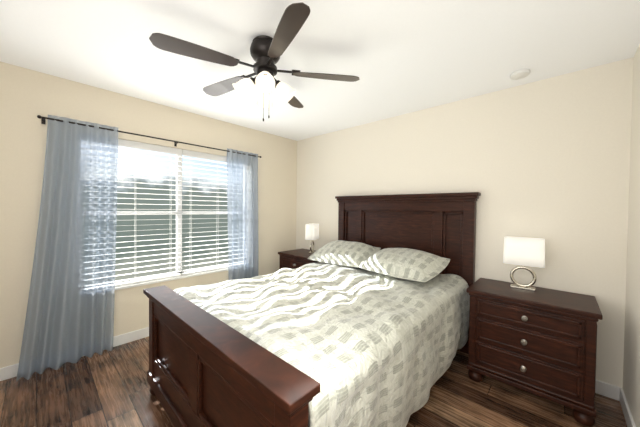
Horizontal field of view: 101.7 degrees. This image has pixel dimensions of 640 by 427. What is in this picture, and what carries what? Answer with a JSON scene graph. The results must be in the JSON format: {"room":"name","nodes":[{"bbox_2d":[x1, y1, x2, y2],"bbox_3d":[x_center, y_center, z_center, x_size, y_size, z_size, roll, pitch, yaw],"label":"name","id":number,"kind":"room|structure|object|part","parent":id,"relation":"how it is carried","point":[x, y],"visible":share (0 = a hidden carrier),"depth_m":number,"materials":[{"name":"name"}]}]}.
{"room":"bedroom","nodes":[
{"label":"bedroom","id":0,"kind":"room"},
{"bbox_2d":[0,62,296,367],"bbox_3d":[-1.791,0.064,3.115,0.160,2.600,3.900,2,1,43],"label":"wall","id":1,"kind":"structure","parent":0,"point":[27,96],"depth_m":2.54,"materials":[{"name":"paint"}]},
{"bbox_2d":[0,327,148,380],"bbox_3d":[-1.742,1.313,3.079,0.015,0.105,3.900,2,1,43],"label":"baseboard","id":2,"kind":"structure","parent":1,"relation":"attached to","point":[9,372],"depth_m":2.70,"materials":[{"name":"white wood"}]},
{"bbox_2d":[16,115,260,381],"bbox_3d":[-1.680,0.246,2.996,0.172,2.218,2.374,2,1,43],"label":"curtain","id":3,"kind":"object","parent":1,"relation":"hanging from","point":[70,311],"visible":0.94,"depth_m":2.42,"materials":[{"name":"blue fabric"}]},
{"bbox_3d":[-1.655,-0.818,3.051,0.090,0.060,2.248,2,1,43],"label":"rod","id":4,"kind":"part","parent":3,"relation":"part of","materials":[{"name":"brown metal"}]},
{"bbox_2d":[115,155,227,283],"bbox_3d":[-1.743,-0.011,3.220,0.045,1.533,1.860,2,1,43],"label":"window","id":5,"kind":"structure","parent":1,"relation":"in","point":[178,224],"depth_m":3.20,"materials":[{"name":"white plastic"}]},
{"bbox_2d":[115,139,227,286],"bbox_3d":[-1.688,-0.009,3.170,0.074,1.530,1.844,2,1,43],"label":"window blinds","id":6,"kind":"object","parent":5,"relation":"attached to","point":[145,146],"visible":0.56,"depth_m":3.06,"materials":[{"name":"white plastic"}]},
{"bbox_2d":[115,268,227,289],"bbox_3d":[-1.714,0.768,3.199,0.190,0.022,1.860,2,1,43],"label":"window sill","id":7,"kind":"structure","parent":1,"relation":"attached to","point":[164,280],"depth_m":3.02,"materials":[{"name":"white wood"}]},
{"bbox_2d":[0,336,626,426],"bbox_3d":[-0.383,1.465,1.823,4.040,0.120,4.220,2,1,43],"label":"floor","id":8,"kind":"structure","parent":0,"point":[106,388],"depth_m":1.94,"materials":[{"name":"brown wood"}]},
{"bbox_2d":[278,248,318,268],"bbox_3d":[-0.190,0.980,3.872,0.788,0.780,0.558,2,1,43],"label":"nightstand","id":9,"kind":"object","parent":8,"relation":"on","point":[294,259],"visible":0.15,"depth_m":3.78,"materials":[{"name":"brown wood"}]},
{"bbox_2d":[305,223,318,253],"bbox_3d":[-0.116,0.372,3.897,0.150,0.433,0.280,1,1,15],"label":"lamp","id":10,"kind":"object","parent":9,"relation":"on","point":[311,231],"visible":1,"depth_m":3.78,"materials":[{"name":"white fabric"}]},
{"bbox_3d":[-0.115,0.268,3.895,0.150,0.225,0.280,1,1,15],"label":"lamp shade","id":11,"kind":"part","parent":10,"relation":"part of","materials":[{"name":"white fabric"}]},
{"bbox_2d":[143,192,480,426],"bbox_3d":[0.098,0.590,2.330,1.811,1.622,2.457,2,1,43],"label":"bed","id":12,"kind":"object","parent":8,"relation":"on","point":[364,322],"visible":1,"depth_m":1.69,"materials":[{"name":"beige fabric"}]},
{"bbox_2d":[163,257,471,426],"bbox_3d":[0.111,0.940,2.332,1.752,0.710,2.244,2,1,43],"label":"comforter","id":13,"kind":"object","parent":12,"relation":"on","point":[370,346],"depth_m":1.63,"materials":[{"name":"beige fabric"}]},
{"bbox_2d":[307,240,380,267],"bbox_3d":[0.297,0.486,3.264,0.825,0.213,0.576,1,18,38],"label":"pillow","id":14,"kind":"object","parent":12,"relation":"on","point":[339,253],"depth_m":3.10,"materials":[{"name":"beige fabric"}]},
{"bbox_2d":[357,247,450,282],"bbox_3d":[0.843,0.498,2.692,0.576,0.212,0.825,-20,14,-39],"label":"pillow","id":15,"kind":"object","parent":12,"relation":"on","point":[402,265],"depth_m":2.52,"materials":[{"name":"beige fabric"}]},
{"bbox_2d":[466,278,602,426],"bbox_3d":[1.692,1.034,2.131,0.788,0.780,0.558,2,1,43],"label":"nightstand","id":16,"kind":"object","parent":8,"relation":"on","point":[540,341],"visible":1,"depth_m":1.92,"materials":[{"name":"brown wood"}]},
{"bbox_2d":[503,236,544,290],"bbox_3d":[1.736,0.425,2.225,0.280,0.433,0.150,2,1,39],"label":"lamp","id":17,"kind":"object","parent":16,"relation":"on","point":[524,252],"visible":1,"depth_m":2.18,"materials":[{"name":"white fabric"}]},
{"bbox_3d":[1.737,0.321,2.224,0.280,0.225,0.150,2,1,39],"label":"lamp shade","id":18,"kind":"part","parent":17,"relation":"part of","materials":[{"name":"white fabric"}]},
{"bbox_2d":[0,0,639,140],"bbox_3d":[-0.351,-1.255,1.773,4.040,0.120,4.220,2,1,43],"label":"ceiling","id":19,"kind":"structure","parent":0,"point":[399,57],"depth_m":1.88,"materials":[{"name":"paint"}]},
{"bbox_2d":[149,2,359,120],"bbox_3d":[-0.412,-0.915,1.831,1.315,0.561,1.270,2,1,43],"label":"ceiling fan","id":20,"kind":"object","parent":19,"relation":"hanging from","point":[266,52],"visible":1,"depth_m":1.73,"materials":[{"name":"brown metal"}]},
{"bbox_3d":[-0.391,-0.915,1.833,0.488,0.561,0.477,2,1,43],"label":"motor","id":21,"kind":"part","parent":20,"relation":"part of","materials":[{"name":"brown metal"}]},
{"bbox_3d":[-0.386,-0.864,1.836,0.391,0.145,0.391,2,1,43],"label":"glass","id":22,"kind":"part","parent":20,"relation":"part of","materials":[{"name":"white glass"}]},
{"bbox_2d":[510,69,529,79],"bbox_3d":[1.677,-1.160,2.187,0.136,0.032,0.136,2,1,43],"label":"smoke detector","id":23,"kind":"object","parent":19,"relation":"attached to","point":[520,74],"visible":1,"depth_m":2.16,"materials":[{"name":"white plastic"}]},
{"bbox_2d":[296,57,633,387],"bbox_3d":[1.012,0.094,3.288,4.040,2.600,0.160,2,1,43],"label":"wall","id":24,"kind":"structure","parent":0,"point":[548,160],"depth_m":2.37,"materials":[{"name":"paint"}]},
{"bbox_2d":[595,380,619,400],"bbox_3d":[0.937,1.342,3.247,3.690,0.105,0.015,2,1,43],"label":"baseboard","id":25,"kind":"structure","parent":24,"relation":"attached to","point":[607,390],"depth_m":2.03,"materials":[{"name":"white wood"}]},
{"bbox_2d":[623,44,639,426],"bbox_3d":[1.002,0.146,0.422,0.160,2.600,4.060,2,1,43],"label":"wall","id":26,"kind":"structure","parent":0,"point":[631,374],"depth_m":1.79,"materials":[{"name":"paint"}]},
{"bbox_2d":[619,387,635,426],"bbox_3d":[0.978,1.391,0.563,0.015,0.105,3.900,2,1,43],"label":"baseboard","id":27,"kind":"structure","parent":26,"relation":"attached to","point":[626,412],"depth_m":1.81,"materials":[{"name":"white wood"}]}
]}

